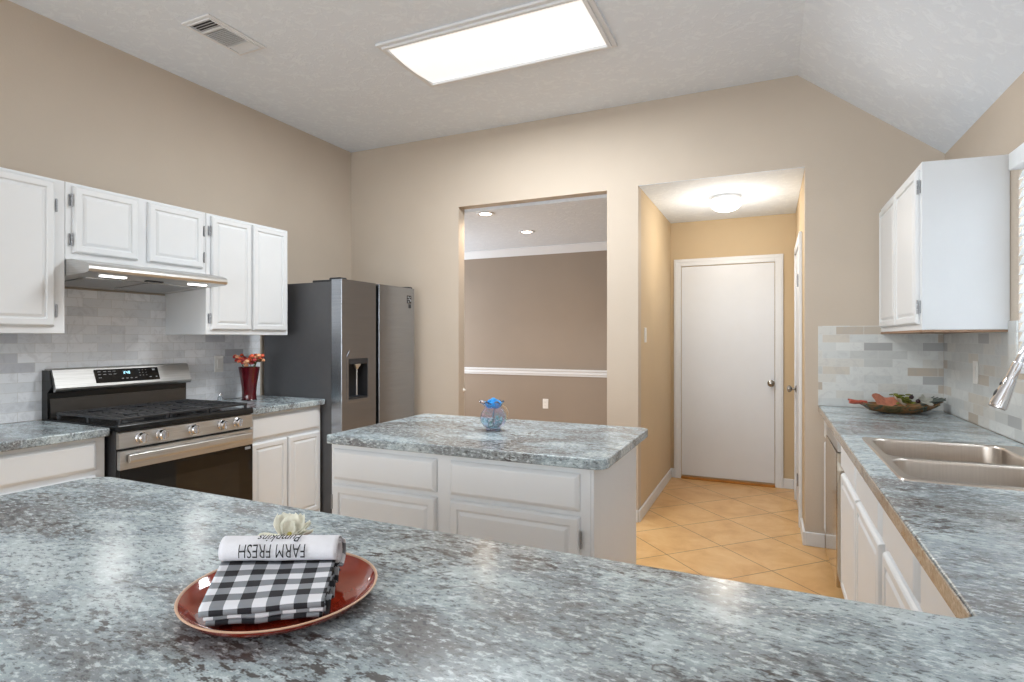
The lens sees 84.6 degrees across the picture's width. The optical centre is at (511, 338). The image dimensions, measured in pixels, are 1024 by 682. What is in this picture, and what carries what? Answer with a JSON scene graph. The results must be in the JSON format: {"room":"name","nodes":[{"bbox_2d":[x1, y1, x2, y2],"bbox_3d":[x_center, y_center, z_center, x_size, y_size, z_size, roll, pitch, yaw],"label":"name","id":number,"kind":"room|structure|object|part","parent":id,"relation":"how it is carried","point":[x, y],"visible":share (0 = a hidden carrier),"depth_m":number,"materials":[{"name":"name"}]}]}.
{"room":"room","nodes":[
{"label":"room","id":0,"kind":"room"},
{"bbox_2d":[0,0,350,423],"bbox_3d":[-3.106,-0.190,1.825,0.100,3.072,7.737,0,0,25],"label":"wall","id":1,"kind":"structure","parent":0,"point":[76,107],"depth_m":3.59,"materials":[{"name":"beige paint"}]},
{"bbox_2d":[0,167,64,333],"bbox_3d":[-2.533,-0.398,2.468,0.406,0.748,0.820,0,0,25],"label":"upper cabinet","id":2,"kind":"object","parent":1,"relation":"attached to","point":[32,207],"visible":1,"depth_m":2.63,"materials":[{"name":"white paint"}]},
{"bbox_2d":[0,289,259,423],"bbox_3d":[-2.503,0.079,3.013,0.008,0.705,2.800,0,0,25],"label":"tile backsplash","id":3,"kind":"structure","parent":1,"relation":"attached to","point":[102,328],"depth_m":3.32,"materials":[{"name":"grey tile"}]},
{"bbox_2d":[214,356,222,371],"bbox_3d":[-2.060,0.178,3.960,0.009,0.115,0.070,0,0,25],"label":"light switch","id":4,"kind":"object","parent":3,"relation":"attached to","point":[218,360],"visible":1,"depth_m":3.95,"materials":[{"name":"white plastic"}]},
{"bbox_2d":[65,181,205,273],"bbox_3d":[-2.204,-0.582,3.187,0.406,0.380,0.758,0,0,25],"label":"upper cabinet","id":5,"kind":"object","parent":1,"relation":"attached to","point":[105,226],"visible":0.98,"depth_m":3.04,"materials":[{"name":"white paint"}]},
{"bbox_3d":[-2.108,-0.592,2.933,0.019,0.332,0.314,0,0,25],"label":"door","id":6,"kind":"part","parent":5,"relation":"part of","materials":[{"name":"white paint"}]},
{"bbox_3d":[-1.951,-0.592,3.276,0.019,0.332,0.333,0,0,25],"label":"door","id":7,"kind":"part","parent":5,"relation":"part of","materials":[{"name":"white paint"}]},
{"bbox_2d":[65,259,227,293],"bbox_3d":[-2.121,-0.337,3.149,0.572,0.106,0.756,0,0,25],"label":"range hood","id":8,"kind":"object","parent":1,"relation":"attached to","point":[87,274],"visible":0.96,"depth_m":3.03,"materials":[{"name":"silver metal"}]},
{"bbox_2d":[99,275,126,278],"bbox_3d":[-2.027,-0.312,2.862,0.023,0.005,0.120,0,0,25],"label":"lamp","id":9,"kind":"object","parent":8,"relation":"attached to","point":[110,276],"depth_m":2.86,"materials":[{"name":"white plastic"}]},
{"bbox_2d":[165,213,286,334],"bbox_3d":[-1.912,-0.398,3.826,0.406,0.748,0.644,0,0,25],"label":"upper cabinet","id":10,"kind":"object","parent":1,"relation":"attached to","point":[252,258],"visible":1,"depth_m":3.65,"materials":[{"name":"white paint"}]},
{"bbox_3d":[-1.797,-0.406,3.613,0.019,0.704,0.294,0,0,25],"label":"door","id":11,"kind":"part","parent":10,"relation":"part of","materials":[{"name":"white paint"}]},
{"bbox_3d":[-1.670,-0.406,3.891,0.019,0.704,0.292,0,0,25],"label":"door","id":12,"kind":"part","parent":10,"relation":"part of","materials":[{"name":"white paint"}]},
{"bbox_2d":[9,0,1023,153],"bbox_3d":[-1.022,-1.419,0.818,4.729,0.853,7.837,0,0,25],"label":"ceiling","id":13,"kind":"structure","parent":0,"point":[929,70],"depth_m":3.21,"materials":[{"name":"white paint"}]},
{"bbox_2d":[181,13,265,55],"bbox_3d":[-1.631,-1.718,3.203,0.220,0.016,0.380,0,0,25],"label":"ceiling vent","id":14,"kind":"object","parent":13,"relation":"in","point":[208,26],"visible":1,"depth_m":3.18,"materials":[{"name":"white metal"}]},
{"bbox_2d":[375,0,616,86],"bbox_3d":[-0.091,-1.709,3.299,1.290,0.034,0.595,0,0,25],"label":"recessed light","id":15,"kind":"object","parent":13,"relation":"in","point":[539,31],"visible":1,"depth_m":3.23,"materials":[{"name":"white paint"}]},
{"bbox_2d":[464,250,606,424],"bbox_3d":[0.026,0.096,6.893,3.715,2.500,0.100,0,0,25],"label":"wall","id":16,"kind":"structure","parent":0,"point":[546,311],"depth_m":6.70,"materials":[{"name":"beige paint"}]},
{"bbox_2d":[464,241,606,259],"bbox_3d":[0.027,-1.040,6.799,3.595,0.088,0.070,0,0,25],"label":"trim","id":17,"kind":"structure","parent":16,"relation":"attached to","point":[594,246],"depth_m":6.67,"materials":[{"name":"white paint"}]},
{"bbox_2d":[464,367,606,377],"bbox_3d":[0.035,0.401,6.816,3.595,0.080,0.034,0,0,25],"label":"trim","id":18,"kind":"structure","parent":16,"relation":"attached to","point":[469,370],"depth_m":6.68,"materials":[{"name":"white paint"}]},
{"bbox_2d":[543,399,547,408],"bbox_3d":[0.397,0.772,6.664,0.070,0.115,0.008,0,0,25],"label":"power outlet","id":19,"kind":"object","parent":16,"relation":"attached to","point":[545,401],"visible":1,"depth_m":6.66,"materials":[{"name":"white plastic"}]},
{"bbox_2d":[464,194,606,251],"bbox_3d":[-0.388,-1.139,5.987,3.715,0.110,2.093,0,0,25],"label":"ceiling","id":20,"kind":"structure","parent":0,"point":[576,220],"depth_m":5.36,"materials":[{"name":"white paint"}]},
{"bbox_2d":[476,212,494,215],"bbox_3d":[-0.231,-1.079,4.883,0.160,0.008,0.160,0,0,25],"label":"recessed light","id":21,"kind":"object","parent":20,"relation":"in","point":[478,213],"visible":1,"depth_m":4.88,"materials":[{"name":"white glass"}]},
{"bbox_2d":[519,230,534,233],"bbox_3d":[0.150,-1.079,5.704,0.160,0.008,0.160,0,0,25],"label":"recessed light","id":22,"kind":"object","parent":20,"relation":"in","point":[522,231],"visible":1,"depth_m":5.68,"materials":[{"name":"white glass"}]},
{"bbox_2d":[351,75,944,547],"bbox_3d":[0.568,-0.190,4.344,4.489,3.072,0.100,0,0,25],"label":"wall","id":23,"kind":"structure","parent":0,"point":[409,201],"depth_m":4.15,"materials":[{"name":"beige paint"}]},
{"bbox_2d":[818,325,943,410],"bbox_3d":[2.278,0.175,3.502,0.659,0.512,0.008,0,0,25],"label":"tile backsplash","id":24,"kind":"structure","parent":23,"relation":"attached to","point":[855,362],"depth_m":3.51,"materials":[{"name":"tile"}]},
{"bbox_2d":[641,189,670,505],"bbox_3d":[1.228,0.096,4.923,0.110,2.500,1.503,0,0,25],"label":"wall","id":25,"kind":"structure","parent":0,"point":[655,228],"depth_m":4.75,"materials":[{"name":"beige paint"}]},
{"bbox_2d":[644,327,646,341],"bbox_3d":[1.032,-0.027,4.351,0.009,0.115,0.070,0,0,25],"label":"light switch","id":26,"kind":"object","parent":25,"relation":"attached to","point":[645,329],"visible":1,"depth_m":4.33,"materials":[{"name":"white plastic"}]},
{"bbox_2d":[638,468,671,521],"bbox_3d":[1.241,1.302,4.801,0.015,0.088,1.491,0,0,25],"label":"baseboard","id":27,"kind":"structure","parent":25,"relation":"attached to","point":[648,503],"depth_m":4.62,"materials":[{"name":"white paint"}]},
{"bbox_2d":[638,167,804,222],"bbox_3d":[1.729,-1.157,4.579,1.085,0.074,1.490,0,0,25],"label":"ceiling","id":28,"kind":"structure","parent":0,"point":[772,192],"depth_m":4.35,"materials":[{"name":"white paint"}]},
{"bbox_2d":[710,193,742,211],"bbox_3d":[1.688,-1.062,4.446,0.244,0.120,0.244,0,0,25],"label":"ceiling light","id":29,"kind":"object","parent":28,"relation":"attached to","point":[726,202],"visible":1,"depth_m":4.36,"materials":[{"name":"white glass"}]},
{"bbox_2d":[671,213,795,484],"bbox_3d":[2.062,0.096,5.307,1.087,2.500,0.112,0,0,25],"label":"wall","id":30,"kind":"structure","parent":0,"point":[769,234],"depth_m":5.18,"materials":[{"name":"beige paint"}]},
{"bbox_2d":[674,254,782,487],"bbox_3d":[1.992,0.292,5.233,0.956,2.108,0.080,0,0,25],"label":"door","id":31,"kind":"structure","parent":30,"relation":"in","point":[732,315],"depth_m":5.25,"materials":[{"name":"white paint"}]},
{"bbox_3d":[2.332,0.406,5.072,0.060,0.060,0.071,0,0,25],"label":"knob","id":32,"kind":"part","parent":31,"relation":"part of","materials":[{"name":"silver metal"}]},
{"bbox_2d":[672,468,793,488],"bbox_3d":[2.035,1.302,5.249,1.057,0.088,0.015,0,0,25],"label":"baseboard","id":33,"kind":"structure","parent":30,"relation":"attached to","point":[787,483],"depth_m":5.04,"materials":[{"name":"white paint"}]},
{"bbox_2d":[636,477,843,598],"bbox_3d":[-1.216,1.376,2.150,6.400,0.060,10.100,0,0,25],"label":"floor","id":34,"kind":"structure","parent":0,"point":[751,534],"depth_m":3.81,"materials":[{"name":"tile"}]},
{"bbox_2d":[0,437,103,495],"bbox_3d":[-2.527,0.910,2.237,0.610,0.872,1.368,0,0,25],"label":"base cabinet","id":35,"kind":"object","parent":34,"relation":"on","point":[47,465],"visible":0.28,"depth_m":2.52,"materials":[{"name":"white paint"}]},
{"bbox_3d":[-2.122,0.936,2.411,0.019,0.560,0.630,0,0,25],"label":"door","id":36,"kind":"part","parent":35,"relation":"part of","materials":[{"name":"white paint"}]},
{"bbox_2d":[0,420,109,451],"bbox_3d":[-2.515,0.452,2.224,0.624,0.040,1.394,0,0,25],"label":"countertop","id":37,"kind":"structure","parent":35,"relation":"on","point":[28,434],"depth_m":2.60,"materials":[{"name":"stone"}]},
{"bbox_2d":[42,363,252,499],"bbox_3d":[-2.021,0.754,3.205,0.702,1.184,0.782,0,0,25],"label":"gas range","id":38,"kind":"object","parent":34,"relation":"on","point":[158,435],"visible":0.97,"depth_m":3.12,"materials":[{"name":"metal"}]},
{"bbox_3d":[-2.257,0.213,3.313,0.031,0.074,0.360,0,0,25],"label":"display panel","id":39,"kind":"part","parent":38,"relation":"part of","materials":[{"name":"black glass"}]},
{"bbox_3d":[-1.996,0.418,2.946,0.120,0.021,0.120,0,0,25],"label":"burner","id":40,"kind":"part","parent":38,"relation":"part of","materials":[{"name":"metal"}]},
{"bbox_3d":[-1.842,0.496,2.811,0.035,0.058,0.058,0,0,25],"label":"knob","id":41,"kind":"part","parent":38,"relation":"part of","materials":[{"name":"silver metal"}]},
{"bbox_2d":[42,407,252,431],"bbox_3d":[-2.039,0.437,3.213,0.664,0.037,0.782,0,0,25],"label":"cooktop","id":42,"kind":"object","parent":38,"relation":"in","point":[220,414],"depth_m":2.98,"materials":[{"name":"black metal"}]},
{"bbox_3d":[-1.799,0.496,2.904,0.035,0.058,0.058,0,0,25],"label":"knob","id":43,"kind":"part","parent":38,"relation":"part of","materials":[{"name":"silver metal"}]},
{"bbox_3d":[-1.749,0.498,3.080,0.023,0.084,0.774,0,0,25],"label":"control panel","id":44,"kind":"part","parent":38,"relation":"part of","materials":[{"name":"silver metal"}]},
{"bbox_3d":[-1.748,0.889,3.080,0.024,0.494,0.772,0,0,25],"label":"oven door","id":45,"kind":"part","parent":38,"relation":"part of","materials":[{"name":"black glass"}]},
{"bbox_3d":[-1.747,0.595,3.079,0.026,0.092,0.772,0,0,25],"label":"door rail","id":46,"kind":"part","parent":38,"relation":"part of","materials":[{"name":"silver metal"}]},
{"bbox_3d":[-1.722,0.587,3.071,0.030,0.042,0.715,0,0,25],"label":"handle","id":47,"kind":"part","parent":38,"relation":"part of","materials":[{"name":"silver metal"}]},
{"bbox_3d":[-1.726,0.496,3.065,0.035,0.058,0.058,0,0,25],"label":"knob","id":48,"kind":"part","parent":38,"relation":"part of","materials":[{"name":"silver metal"}]},
{"bbox_3d":[-1.651,0.496,3.229,0.035,0.058,0.058,0,0,25],"label":"knob","id":49,"kind":"part","parent":38,"relation":"part of","materials":[{"name":"silver metal"}]},
{"bbox_3d":[-1.609,0.496,3.322,0.035,0.058,0.058,0,0,25],"label":"knob","id":50,"kind":"part","parent":38,"relation":"part of","materials":[{"name":"silver metal"}]},
{"bbox_2d":[250,405,319,511],"bbox_3d":[-1.771,0.910,3.873,0.623,0.872,0.628,0,0,25],"label":"base cabinet","id":51,"kind":"object","parent":34,"relation":"on","point":[286,444],"visible":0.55,"depth_m":3.76,"materials":[{"name":"white paint"}]},
{"bbox_2d":[214,395,324,414],"bbox_3d":[-1.754,0.452,3.870,0.639,0.040,0.644,0,0,25],"label":"countertop","id":52,"kind":"structure","parent":51,"relation":"on","point":[263,404],"depth_m":3.82,"materials":[{"name":"stone"}]},
{"bbox_2d":[217,393,222,400],"bbox_3d":[-1.986,0.401,3.833,0.036,0.061,0.036,0,0,25],"label":"glass shaker","id":53,"kind":"object","parent":52,"relation":"on","point":[220,398],"visible":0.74,"depth_m":3.82,"materials":[{"name":"white"}]},
{"bbox_2d":[238,366,259,400],"bbox_3d":[-1.850,0.316,3.963,0.140,0.232,0.140,0,0,25],"label":"flower vase","id":54,"kind":"object","parent":52,"relation":"on","point":[248,375],"visible":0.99,"depth_m":3.92,"materials":[{"name":"red glass"}]},
{"bbox_2d":[233,353,264,366],"bbox_3d":[-1.848,0.225,3.961,0.202,0.243,0.207,0,0,33],"label":"flower bouquet","id":55,"kind":"object","parent":54,"relation":"in","point":[252,358],"visible":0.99,"depth_m":3.91,"materials":[{"name":"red plant"}]},
{"bbox_3d":[-1.558,0.936,3.614,0.019,0.560,0.287,0,0,25],"label":"door","id":56,"kind":"part","parent":51,"relation":"part of","materials":[{"name":"white paint"}]},
{"bbox_3d":[-1.496,0.564,3.749,0.019,0.140,0.585,0,0,25],"label":"drawer","id":57,"kind":"part","parent":51,"relation":"part of","materials":[{"name":"white paint"}]},
{"bbox_3d":[-1.433,0.936,3.886,0.019,0.560,0.284,0,0,25],"label":"door","id":58,"kind":"part","parent":51,"relation":"part of","materials":[{"name":"white paint"}]},
{"bbox_2d":[264,277,413,513],"bbox_3d":[-1.359,0.455,4.543,0.758,1.782,0.897,0,0,25],"label":"refrigerator","id":59,"kind":"object","parent":34,"relation":"on","point":[348,344],"visible":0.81,"depth_m":4.16,"materials":[{"name":"metal"}]},
{"bbox_3d":[-1.166,0.432,4.171,0.093,1.708,0.382,0,0,25],"label":"freezer door","id":60,"kind":"part","parent":59,"relation":"part of","materials":[{"name":"silver metal"}]},
{"bbox_3d":[-1.145,0.292,4.160,0.042,0.247,0.064,0,0,25],"label":"water spout","id":61,"kind":"part","parent":59,"relation":"part of","materials":[{"name":"silver metal"}]},
{"bbox_3d":[-0.971,0.432,4.596,0.093,1.708,0.477,0,0,25],"label":"fridge door","id":62,"kind":"part","parent":59,"relation":"part of","materials":[{"name":"silver metal"}]},
{"bbox_2d":[331,444,635,563],"bbox_3d":[-0.116,0.909,2.618,1.228,0.874,0.734,0,0,25],"label":"kitchen island","id":63,"kind":"object","parent":34,"relation":"on","point":[591,513],"visible":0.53,"depth_m":2.26,"materials":[{"name":"white paint"}]},
{"bbox_3d":[-0.559,0.935,2.428,0.544,0.562,0.019,0,0,25],"label":"door","id":64,"kind":"part","parent":63,"relation":"part of","materials":[{"name":"white paint"}]},
{"bbox_3d":[-0.559,0.565,2.428,0.544,0.138,0.019,0,0,25],"label":"drawer","id":65,"kind":"part","parent":63,"relation":"part of","materials":[{"name":"white paint"}]},
{"bbox_2d":[327,414,647,469],"bbox_3d":[-0.086,0.452,2.626,1.284,0.040,0.800,0,0,25],"label":"island countertop","id":66,"kind":"structure","parent":63,"relation":"on","point":[559,444],"depth_m":2.43,"materials":[{"name":"stone"}]},
{"bbox_2d":[479,399,508,430],"bbox_3d":[-0.088,0.363,2.663,0.126,0.143,0.126,0,0,41],"label":"glass pitcher","id":67,"kind":"object","parent":66,"relation":"on","point":[493,418],"visible":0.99,"depth_m":2.62,"materials":[{"name":"blue"}]},
{"bbox_2d":[485,398,500,405],"bbox_3d":[-0.088,0.350,2.662,0.079,0.140,0.078,0,0,25],"label":"rose","id":68,"kind":"object","parent":67,"relation":"in","point":[492,400],"visible":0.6,"depth_m":2.64,"materials":[{"name":"blue plant"}]},
{"bbox_3d":[-0.003,0.565,2.173,0.548,0.138,0.019,0,0,25],"label":"drawer","id":69,"kind":"part","parent":63,"relation":"part of","materials":[{"name":"white paint"}]},
{"bbox_3d":[-0.003,0.935,2.173,0.548,0.562,0.019,0,0,25],"label":"door","id":70,"kind":"part","parent":63,"relation":"part of","materials":[{"name":"white paint"}]},
{"bbox_3d":[0.442,0.859,2.374,0.012,0.774,0.714,0,0,25],"label":"panel","id":71,"kind":"part","parent":63,"relation":"part of","materials":[{"name":"white paint"}]},
{"bbox_2d":[824,421,826,532],"bbox_3d":[2.224,0.910,3.338,0.637,0.872,0.320,0,0,25],"label":"base cabinet","id":72,"kind":"object","parent":34,"relation":"on","point":[825,433],"visible":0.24,"depth_m":3.54,"materials":[{"name":"white paint"}]},
{"bbox_3d":[1.945,0.936,3.471,0.019,0.560,0.270,0,0,25],"label":"door","id":73,"kind":"part","parent":72,"relation":"part of","materials":[{"name":"white paint"}]},
{"bbox_3d":[1.945,0.564,3.471,0.019,0.140,0.270,0,0,25],"label":"drawer","id":74,"kind":"part","parent":72,"relation":"part of","materials":[{"name":"white paint"}]},
{"bbox_2d":[826,424,844,587],"bbox_3d":[2.015,0.912,2.922,0.634,0.868,0.598,0,0,25],"label":"dishwasher","id":75,"kind":"object","parent":34,"relation":"on","point":[834,470],"visible":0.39,"depth_m":2.91,"materials":[{"name":"metal"}]},
{"bbox_2d":[841,446,887,604],"bbox_3d":[1.674,0.910,2.135,0.637,0.872,1.105,0,0,25],"label":"base cabinet","id":76,"kind":"object","parent":34,"relation":"on","point":[863,546],"visible":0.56,"depth_m":2.18,"materials":[{"name":"white paint"}]},
{"bbox_3d":[1.510,0.564,2.520,0.019,0.140,0.510,0,0,25],"label":"drawer","id":77,"kind":"part","parent":76,"relation":"part of","materials":[{"name":"white paint"}]},
{"bbox_3d":[1.510,0.936,2.520,0.019,0.560,0.510,0,0,25],"label":"door","id":78,"kind":"part","parent":76,"relation":"part of","materials":[{"name":"white paint"}]},
{"bbox_3d":[1.287,0.564,2.031,0.019,0.140,0.515,0,0,25],"label":"drawer","id":79,"kind":"part","parent":76,"relation":"part of","materials":[{"name":"white paint"}]},
{"bbox_3d":[1.287,0.936,2.031,0.019,0.560,0.515,0,0,25],"label":"door","id":80,"kind":"part","parent":76,"relation":"part of","materials":[{"name":"white paint"}]},
{"bbox_2d":[882,509,922,611],"bbox_3d":[1.343,0.910,1.411,0.637,0.872,0.484,0,0,25],"label":"base cabinet","id":81,"kind":"object","parent":34,"relation":"on","point":[901,570],"visible":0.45,"depth_m":1.53,"materials":[{"name":"white paint"}]},
{"bbox_3d":[1.064,0.936,1.544,0.019,0.560,0.428,0,0,25],"label":"door","id":82,"kind":"part","parent":81,"relation":"part of","materials":[{"name":"white paint"}]},
{"bbox_2d":[921,566,955,617],"bbox_3d":[1.123,0.910,0.931,0.637,0.872,0.568,0,0,25],"label":"base cabinet","id":83,"kind":"object","parent":34,"relation":"on","point":[932,602],"visible":0.19,"depth_m":1.21,"materials":[{"name":"white paint"}]},
{"bbox_3d":[-0.132,0.910,0.802,2.813,0.872,0.710,0,0,25],"label":"cabinet","id":84,"kind":"object","parent":34,"relation":"on","visible":0},
{"bbox_2d":[0,406,1023,681],"bbox_3d":[0.460,0.452,2.191,2.875,0.040,3.887,0,0,25],"label":"countertop","id":85,"kind":"structure","parent":84,"relation":"on","point":[94,571],"depth_m":0.90,"materials":[{"name":"stone"}]},
{"bbox_2d":[174,552,377,636],"bbox_3d":[-0.382,0.420,0.935,0.308,0.024,0.308,0,0,25],"label":"serving plate","id":86,"kind":"object","parent":85,"relation":"on","point":[358,576],"visible":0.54,"depth_m":0.89,"materials":[{"name":"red ceramic"}]},
{"bbox_2d":[198,534,345,626],"bbox_3d":[-0.390,0.380,0.917,0.210,0.076,0.208,0,0,-8],"label":"dish towel","id":87,"kind":"object","parent":86,"relation":"on","point":[257,579],"visible":1,"depth_m":0.91,"materials":[{"name":"fabric"}]},
{"bbox_2d":[258,512,313,535],"bbox_3d":[-0.429,0.388,1.097,0.121,0.088,0.049,0,0,0],"label":"flower","id":88,"kind":"object","parent":85,"relation":"on","point":[289,524],"visible":0.58,"depth_m":1.10,"materials":[{"name":"beige plant"}]},
{"bbox_2d":[848,396,945,413],"bbox_3d":[2.252,0.387,3.287,0.567,0.089,0.258,0,0,6],"label":"platter","id":89,"kind":"object","parent":85,"relation":"on","point":[916,408],"visible":0.93,"depth_m":3.23,"materials":[{"name":"wood"}]},
{"bbox_3d":[2.018,0.370,3.286,0.099,0.036,0.045,0,0,14],"label":"stem handle","id":90,"kind":"part","parent":89,"relation":"part of","materials":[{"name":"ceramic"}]},
{"bbox_2d":[872,393,897,405],"bbox_3d":[2.176,0.362,3.276,0.156,0.083,0.085,0,0,-18],"label":"autumn leaves","id":91,"kind":"object","parent":89,"relation":"on","point":[880,400],"visible":0.83,"depth_m":3.28,"materials":[{"name":"orange plant"}]},
{"bbox_2d":[894,396,906,405],"bbox_3d":[2.237,0.359,3.244,0.058,0.058,0.103,0,0,25],"label":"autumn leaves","id":92,"kind":"object","parent":89,"relation":"on","point":[899,400],"visible":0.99,"depth_m":3.23,"materials":[{"name":"beige plant"}]},
{"bbox_2d":[889,393,914,403],"bbox_3d":[2.277,0.353,3.283,0.122,0.062,0.098,0,0,5],"label":"sprig","id":93,"kind":"object","parent":89,"relation":"in","point":[905,400],"visible":0.81,"depth_m":3.26,"materials":[{"name":"green plant"}]},
{"bbox_3d":[2.261,0.400,3.281,0.461,0.063,0.299,0,0,25],"label":"dish","id":94,"kind":"part","parent":89,"relation":"part of","materials":[{"name":"wood"}]},
{"bbox_2d":[919,394,933,405],"bbox_3d":[2.395,0.354,3.254,0.112,0.064,0.059,0,0,-23],"label":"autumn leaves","id":95,"kind":"object","parent":89,"relation":"on","point":[922,397],"visible":1,"depth_m":3.26,"materials":[{"name":"grey plant"}]},
{"bbox_2d":[862,437,1023,490],"bbox_3d":[1.597,0.514,1.969,0.543,0.175,0.810,0,0,25],"label":"double sink","id":96,"kind":"object","parent":85,"relation":"in","point":[949,463],"visible":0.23,"depth_m":1.99,"materials":[{"name":"silver metal"}]},
{"bbox_2d":[988,346,1023,410],"bbox_3d":[1.762,0.210,1.946,0.202,0.433,0.124,0,0,25],"label":"faucet","id":97,"kind":"object","parent":85,"relation":"on","point":[1001,398],"visible":1,"depth_m":1.92,"materials":[{"name":"silver metal"}]},
{"bbox_3d":[1.773,0.160,1.905,0.114,0.332,0.023,0,0,25],"label":"spout","id":98,"kind":"part","parent":97,"relation":"part of","materials":[{"name":"silver metal"}]},
{"bbox_2d":[796,174,803,522],"bbox_3d":[2.317,0.096,4.426,0.110,2.500,1.503,0,0,25],"label":"wall","id":99,"kind":"structure","parent":0,"point":[800,205],"depth_m":3.97,"materials":[{"name":"beige paint"}]},
{"bbox_2d":[787,231,801,527],"bbox_3d":[2.195,0.292,4.390,0.080,2.108,0.830,0,0,25],"label":"door","id":100,"kind":"structure","parent":99,"relation":"in","point":[797,388],"depth_m":4.05,"materials":[{"name":"white paint"}]},
{"bbox_3d":[2.309,0.416,4.651,0.071,0.060,0.060,0,0,25],"label":"knob","id":101,"kind":"part","parent":100,"relation":"part of","materials":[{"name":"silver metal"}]},
{"bbox_3d":[2.228,0.319,4.375,0.010,2.015,0.688,0,0,25],"label":"panel","id":102,"kind":"part","parent":100,"relation":"part of","materials":[{"name":"white paint"}]},
{"bbox_3d":[2.222,0.292,4.377,0.022,2.108,0.830,0,0,25],"label":"frame","id":103,"kind":"part","parent":100,"relation":"part of","materials":[{"name":"white paint"}]},
{"bbox_2d":[800,518,824,547],"bbox_3d":[2.264,1.302,4.325,0.128,0.088,1.506,0,0,25],"label":"baseboard","id":104,"kind":"structure","parent":99,"relation":"attached to","point":[813,539],"depth_m":3.65,"materials":[{"name":"white paint"}]},
{"bbox_2d":[945,72,1023,444],"bbox_3d":[1.085,0.121,-0.091,0.140,2.449,7.737,0,0,25],"label":"wall","id":105,"kind":"structure","parent":0,"point":[1000,130],"depth_m":2.44,"materials":[{"name":"beige paint"}]},
{"bbox_2d":[879,154,1009,333],"bbox_3d":[2.217,-0.416,2.966,0.343,0.775,1.031,0,0,25],"label":"upper cabinet","id":106,"kind":"object","parent":105,"relation":"attached to","point":[944,234],"visible":1,"depth_m":2.53,"materials":[{"name":"white paint"}]},
{"bbox_3d":[2.164,-0.421,3.242,0.019,0.710,0.473,0,0,25],"label":"door","id":107,"kind":"part","parent":106,"relation":"part of","materials":[{"name":"white paint"}]},
{"bbox_3d":[1.964,-0.421,2.805,0.019,0.710,0.465,0,0,25],"label":"door","id":108,"kind":"part","parent":106,"relation":"part of","materials":[{"name":"white paint"}]},
{"bbox_2d":[944,320,1023,443],"bbox_3d":[1.764,0.177,1.573,0.008,0.507,3.928,0,0,25],"label":"tile backsplash","id":109,"kind":"structure","parent":105,"relation":"attached to","point":[995,352],"depth_m":2.75,"materials":[{"name":"tile"}]},
{"bbox_2d":[973,361,978,383],"bbox_3d":[2.330,0.171,2.833,0.009,0.115,0.070,0,0,25],"label":"light switch","id":110,"kind":"object","parent":109,"relation":"attached to","point":[975,363],"visible":1,"depth_m":2.82,"materials":[{"name":"white plastic"}]},
{"bbox_3d":[1.889,-0.319,1.701,0.128,0.930,1.425,0,0,25],"label":"window","id":111,"kind":"structure","parent":0,"visible":0},
{"bbox_2d":[1009,143,1023,368],"bbox_3d":[1.843,-0.329,1.722,0.080,0.906,1.417,0,0,25],"label":"window blind","id":112,"kind":"object","parent":111,"relation":"attached to","point":[1016,157],"visible":0.89,"depth_m":2.34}
]}

